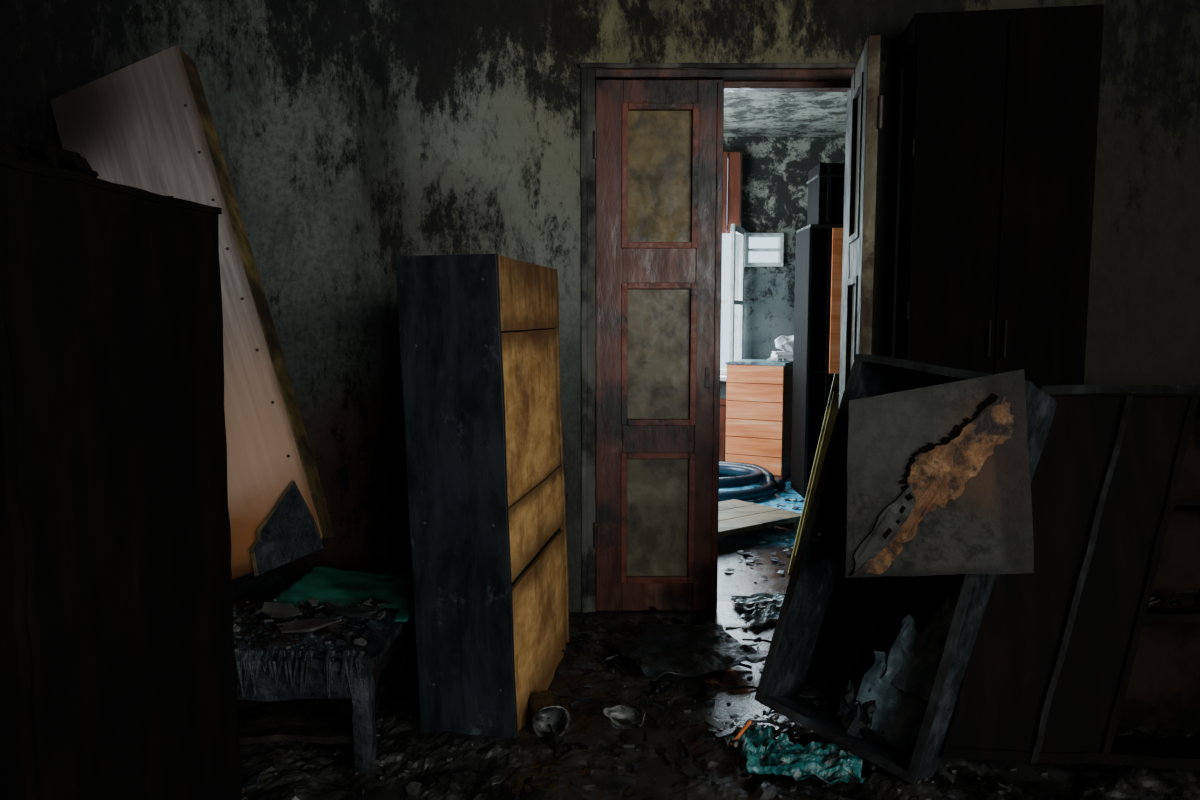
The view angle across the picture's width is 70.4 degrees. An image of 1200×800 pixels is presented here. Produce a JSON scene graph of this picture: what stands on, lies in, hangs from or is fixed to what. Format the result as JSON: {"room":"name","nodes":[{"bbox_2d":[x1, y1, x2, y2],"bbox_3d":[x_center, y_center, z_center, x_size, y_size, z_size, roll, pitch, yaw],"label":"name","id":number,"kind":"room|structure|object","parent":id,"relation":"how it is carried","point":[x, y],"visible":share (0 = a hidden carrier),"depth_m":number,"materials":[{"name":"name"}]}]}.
{"room":"fire-damaged room","nodes":[
{"label":"fire-damaged room","id":0,"kind":"room"},
{"bbox_2d":[0,0,1199,611],"bbox_3d":[0.350,-0.571,3.919,6.900,3.100,0.250,0,5,0],"label":"wall","id":1,"kind":"structure","parent":0,"point":[354,136],"depth_m":3.74,"materials":[{"name":"paint"}]},
{"bbox_2d":[593,80,723,610],"bbox_3d":[0.256,-0.213,3.850,0.576,2.392,0.066,0,5,0],"label":"door","id":2,"kind":"structure","parent":1,"relation":"in","point":[658,144],"depth_m":3.84,"materials":[{"name":"brown wood"}]},
{"bbox_2d":[579,63,857,612],"bbox_3d":[0.555,-0.253,3.941,1.292,2.466,0.269,0,5,0],"label":"trim","id":3,"kind":"structure","parent":1,"relation":"attached to","point":[792,77],"depth_m":3.78,"materials":[{"name":"paint"}]},
{"bbox_2d":[843,35,882,394],"bbox_3d":[1.073,-0.192,3.537,0.067,2.392,0.569,1,5,10],"label":"door","id":4,"kind":"structure","parent":1,"relation":"in","point":[866,109],"depth_m":3.27,"materials":[{"name":"grey paint"}]},
{"bbox_2d":[312,477,1199,799],"bbox_3d":[0.350,1.135,2.869,6.900,0.100,10.500,0,5,0],"label":"floor","id":5,"kind":"structure","parent":0,"point":[1056,784],"depth_m":3.08,"materials":[{"name":"grey concrete"}]},
{"bbox_2d":[0,154,240,799],"bbox_3d":[-1.245,0.392,1.702,0.722,1.613,0.683,0,5,5],"label":"wardrobe","id":6,"kind":"object","parent":5,"relation":"on","point":[118,655],"visible":1,"depth_m":1.56,"materials":[{"name":"black wood"}]},
{"bbox_2d":[0,141,172,196],"bbox_3d":[-1.237,-0.452,1.652,0.565,0.103,0.577,0,5,0],"label":"rubble","id":7,"kind":"object","parent":6,"relation":"on","point":[38,153],"visible":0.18,"depth_m":1.65,"materials":[{"name":"black wood"}]},
{"bbox_2d":[233,571,416,774],"bbox_3d":[-1.096,0.853,2.865,0.922,0.472,0.872,0,5,0],"label":"table","id":8,"kind":"object","parent":5,"relation":"on","point":[319,675],"visible":0.6,"depth_m":2.54,"materials":[{"name":"brown wood"}]},
{"bbox_2d":[50,45,334,579],"bbox_3d":[-1.576,-0.348,3.262,1.367,2.098,0.424,4,7,38],"label":"panel","id":9,"kind":"object","parent":8,"relation":"on","point":[147,124],"visible":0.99,"depth_m":3.22,"materials":[{"name":"beige wood"}]},
{"bbox_2d":[271,565,413,621],"bbox_3d":[-0.850,0.668,2.966,0.461,0.062,0.461,0,5,0],"label":"cloth","id":10,"kind":"object","parent":8,"relation":"on","point":[324,583],"visible":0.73,"depth_m":2.97,"materials":[{"name":"green fabric"}]},
{"bbox_2d":[396,254,569,738],"bbox_3d":[-0.371,0.292,3.029,0.365,1.550,0.848,1,6,9],"label":"cabinet","id":11,"kind":"object","parent":5,"relation":"on","point":[479,333],"visible":0.96,"depth_m":2.64,"materials":[{"name":"brown wood"}]},
{"bbox_2d":[240,607,1199,799],"bbox_3d":[0.000,1.057,2.862,4.400,0.090,2.100,0,5,0],"label":"debris","id":12,"kind":"object","parent":5,"relation":"on","point":[446,765],"visible":0.26,"depth_m":2.54,"materials":[{"name":"black wood"}]},
{"bbox_2d":[528,690,569,736],"bbox_3d":[-0.172,1.027,2.773,0.125,0.124,0.137,-1,6,-14],"label":"plastic tub","id":13,"kind":"object","parent":12,"relation":"on","point":[543,704],"visible":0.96,"depth_m":2.77,"materials":[{"name":"white plastic"}]},
{"bbox_2d":[604,703,644,731],"bbox_3d":[0.078,1.025,2.731,0.132,0.121,0.117,0,5,0],"label":"plastic cup","id":14,"kind":"object","parent":12,"relation":"on","point":[627,711],"visible":1,"depth_m":2.71,"materials":[{"name":"white plastic"}]},
{"bbox_2d":[603,621,766,680],"bbox_3d":[0.332,0.979,3.360,0.523,0.046,0.514,-2,6,-24],"label":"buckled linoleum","id":15,"kind":"object","parent":12,"relation":"on","point":[711,648],"visible":1,"depth_m":3.34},
{"bbox_2d":[723,725,863,784],"bbox_3d":[0.572,1.056,2.549,0.408,0.071,0.274,1,6,14],"label":"plastic bag","id":16,"kind":"object","parent":12,"relation":"on","point":[832,764],"visible":0.96,"depth_m":2.50,"materials":[{"name":"teal plastic"}]},
{"bbox_2d":[730,720,751,745],"bbox_3d":[0.435,1.028,2.623,0.010,0.049,0.103,5,8,45],"label":"straw","id":17,"kind":"object","parent":16,"relation":"on","point":[749,722],"visible":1,"depth_m":2.62,"materials":[{"name":"plastic"}]},
{"bbox_2d":[719,461,785,501],"bbox_3d":[0.910,0.628,6.713,1.112,0.173,1.026,0,5,0],"label":"pool","id":18,"kind":"object","parent":5,"relation":"on","point":[731,474],"visible":0.5,"depth_m":6.46,"materials":[{"name":"blue plastic"}]},
{"bbox_2d":[729,593,784,625],"bbox_3d":[0.794,0.959,3.922,0.369,0.041,0.436,0,5,0],"label":"newspaper","id":19,"kind":"object","parent":5,"relation":"on","point":[759,617],"visible":0.74,"depth_m":3.97,"materials":[{"name":"paper"}]},
{"bbox_2d":[725,359,792,480],"bbox_3d":[1.415,0.158,7.383,0.520,0.995,0.514,3,6,28],"label":"dresser","id":20,"kind":"object","parent":5,"relation":"on","point":[758,391],"visible":0.74,"depth_m":7.15,"materials":[{"name":"orange wood"}]},
{"bbox_2d":[767,335,793,360],"bbox_3d":[1.600,-0.448,7.287,0.320,0.224,0.214,0,5,0],"label":"papers","id":21,"kind":"object","parent":20,"relation":"on","point":[785,344],"visible":0.7,"depth_m":7.21,"materials":[{"name":"white paper"}]},
{"bbox_2d":[718,499,801,537],"bbox_3d":[0.747,0.787,5.460,0.970,0.098,0.661,-4,7,-35],"label":"board","id":22,"kind":"object","parent":5,"relation":"on","point":[735,516],"visible":0.45,"depth_m":5.42,"materials":[{"name":"beige wood"}]},
{"bbox_2d":[718,482,804,584],"bbox_3d":[1.099,0.798,5.753,1.227,0.034,2.897,0,5,0],"label":"litter","id":23,"kind":"object","parent":5,"relation":"on","point":[781,571],"visible":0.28,"depth_m":5.01,"materials":[{"name":"brown wood"}]},
{"bbox_2d":[788,373,838,573],"bbox_3d":[1.178,0.394,4.532,0.367,1.069,0.079,-2,6,-22],"label":"plank","id":24,"kind":"object","parent":5,"relation":"on","point":[832,410],"visible":0.45,"depth_m":4.51,"materials":[{"name":"beige wood"}]},
{"bbox_2d":[790,224,842,497],"bbox_3d":[1.923,-0.294,6.566,0.755,2.050,0.470,0,5,0],"label":"wardrobe","id":25,"kind":"object","parent":5,"relation":"on","point":[818,254],"visible":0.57,"depth_m":6.46,"materials":[{"name":"brown wood"}]},
{"bbox_2d":[806,163,844,225],"bbox_3d":[1.885,-1.540,6.440,0.550,0.445,0.407,0,5,0],"label":"cabinet","id":26,"kind":"object","parent":25,"relation":"on","point":[826,181],"visible":0.36,"depth_m":6.29,"materials":[{"name":"black wood"}]},
{"bbox_2d":[753,353,1055,784],"bbox_3d":[0.978,0.494,2.648,0.604,1.263,0.773,-5,7,-43],"label":"cabinet","id":27,"kind":"object","parent":5,"relation":"on","point":[875,667],"depth_m":2.51,"materials":[{"name":"black wood"}]},
{"bbox_2d":[890,4,1103,386],"bbox_3d":[1.613,-0.266,3.558,0.700,2.560,0.326,1,5,8],"label":"wardrobe","id":28,"kind":"object","parent":5,"relation":"on","point":[998,109],"visible":0.66,"depth_m":3.38,"materials":[{"name":"brown wood"}]},
{"bbox_2d":[938,385,1199,768],"bbox_3d":[1.859,0.529,2.648,1.721,1.163,0.638,0,5,4],"label":"wardrobe","id":29,"kind":"object","parent":5,"relation":"on","point":[1103,636],"visible":0.78,"depth_m":2.52,"materials":[{"name":"black wood"}]},
{"bbox_2d":[720,137,845,453],"bbox_3d":[1.000,-0.943,7.846,5.600,3.100,0.200,0,5,0],"label":"wall","id":30,"kind":"structure","parent":0,"point":[774,170],"depth_m":7.67,"materials":[{"name":"paint"}]},
{"bbox_2d":[719,398,725,460],"bbox_3d":[0.820,0.304,7.783,0.680,0.630,0.120,0,5,0],"label":"baseboard","id":31,"kind":"structure","parent":30,"relation":"attached to","point":[722,400],"depth_m":7.74,"materials":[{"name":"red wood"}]},
{"bbox_2d":[720,375,725,380],"bbox_3d":[0.815,-0.197,7.716,1.030,0.040,0.200,0,5,0],"label":"window sill","id":32,"kind":"structure","parent":30,"relation":"attached to","point":[722,377],"depth_m":7.62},
{"bbox_2d":[720,152,741,374],"bbox_3d":[0.815,-1.240,7.808,0.930,2.020,0.080,0,5,0],"label":"window","id":33,"kind":"structure","parent":30,"relation":"in","point":[737,249],"depth_m":7.79,"materials":[{"name":"white paint"}]},
{"bbox_2d":[722,152,740,233],"bbox_3d":[0.900,-1.847,7.586,0.700,0.710,0.052,0,5,0],"label":"window shutter","id":34,"kind":"object","parent":33,"relation":"attached to","point":[731,160],"depth_m":7.57,"materials":[{"name":"brown wood"}]},
{"bbox_2d":[729,224,744,360],"bbox_3d":[1.207,-0.869,7.495,0.035,1.300,0.450,2,6,21],"label":"window","id":35,"kind":"structure","parent":30,"relation":"in","point":[735,229],"depth_m":7.34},
{"bbox_2d":[744,233,783,266],"bbox_3d":[1.485,-1.362,7.716,0.350,0.300,0.080,0,5,0],"label":"window","id":36,"kind":"structure","parent":30,"relation":"in","point":[780,249],"depth_m":7.68,"materials":[{"name":"white paint"}]},
{"bbox_2d":[723,92,846,136],"bbox_3d":[1.000,-2.296,5.800,5.600,0.220,4.020,0,5,0],"label":"ceiling","id":37,"kind":"structure","parent":0,"point":[746,114],"depth_m":6.78,"materials":[{"name":"white paint"}]}
]}

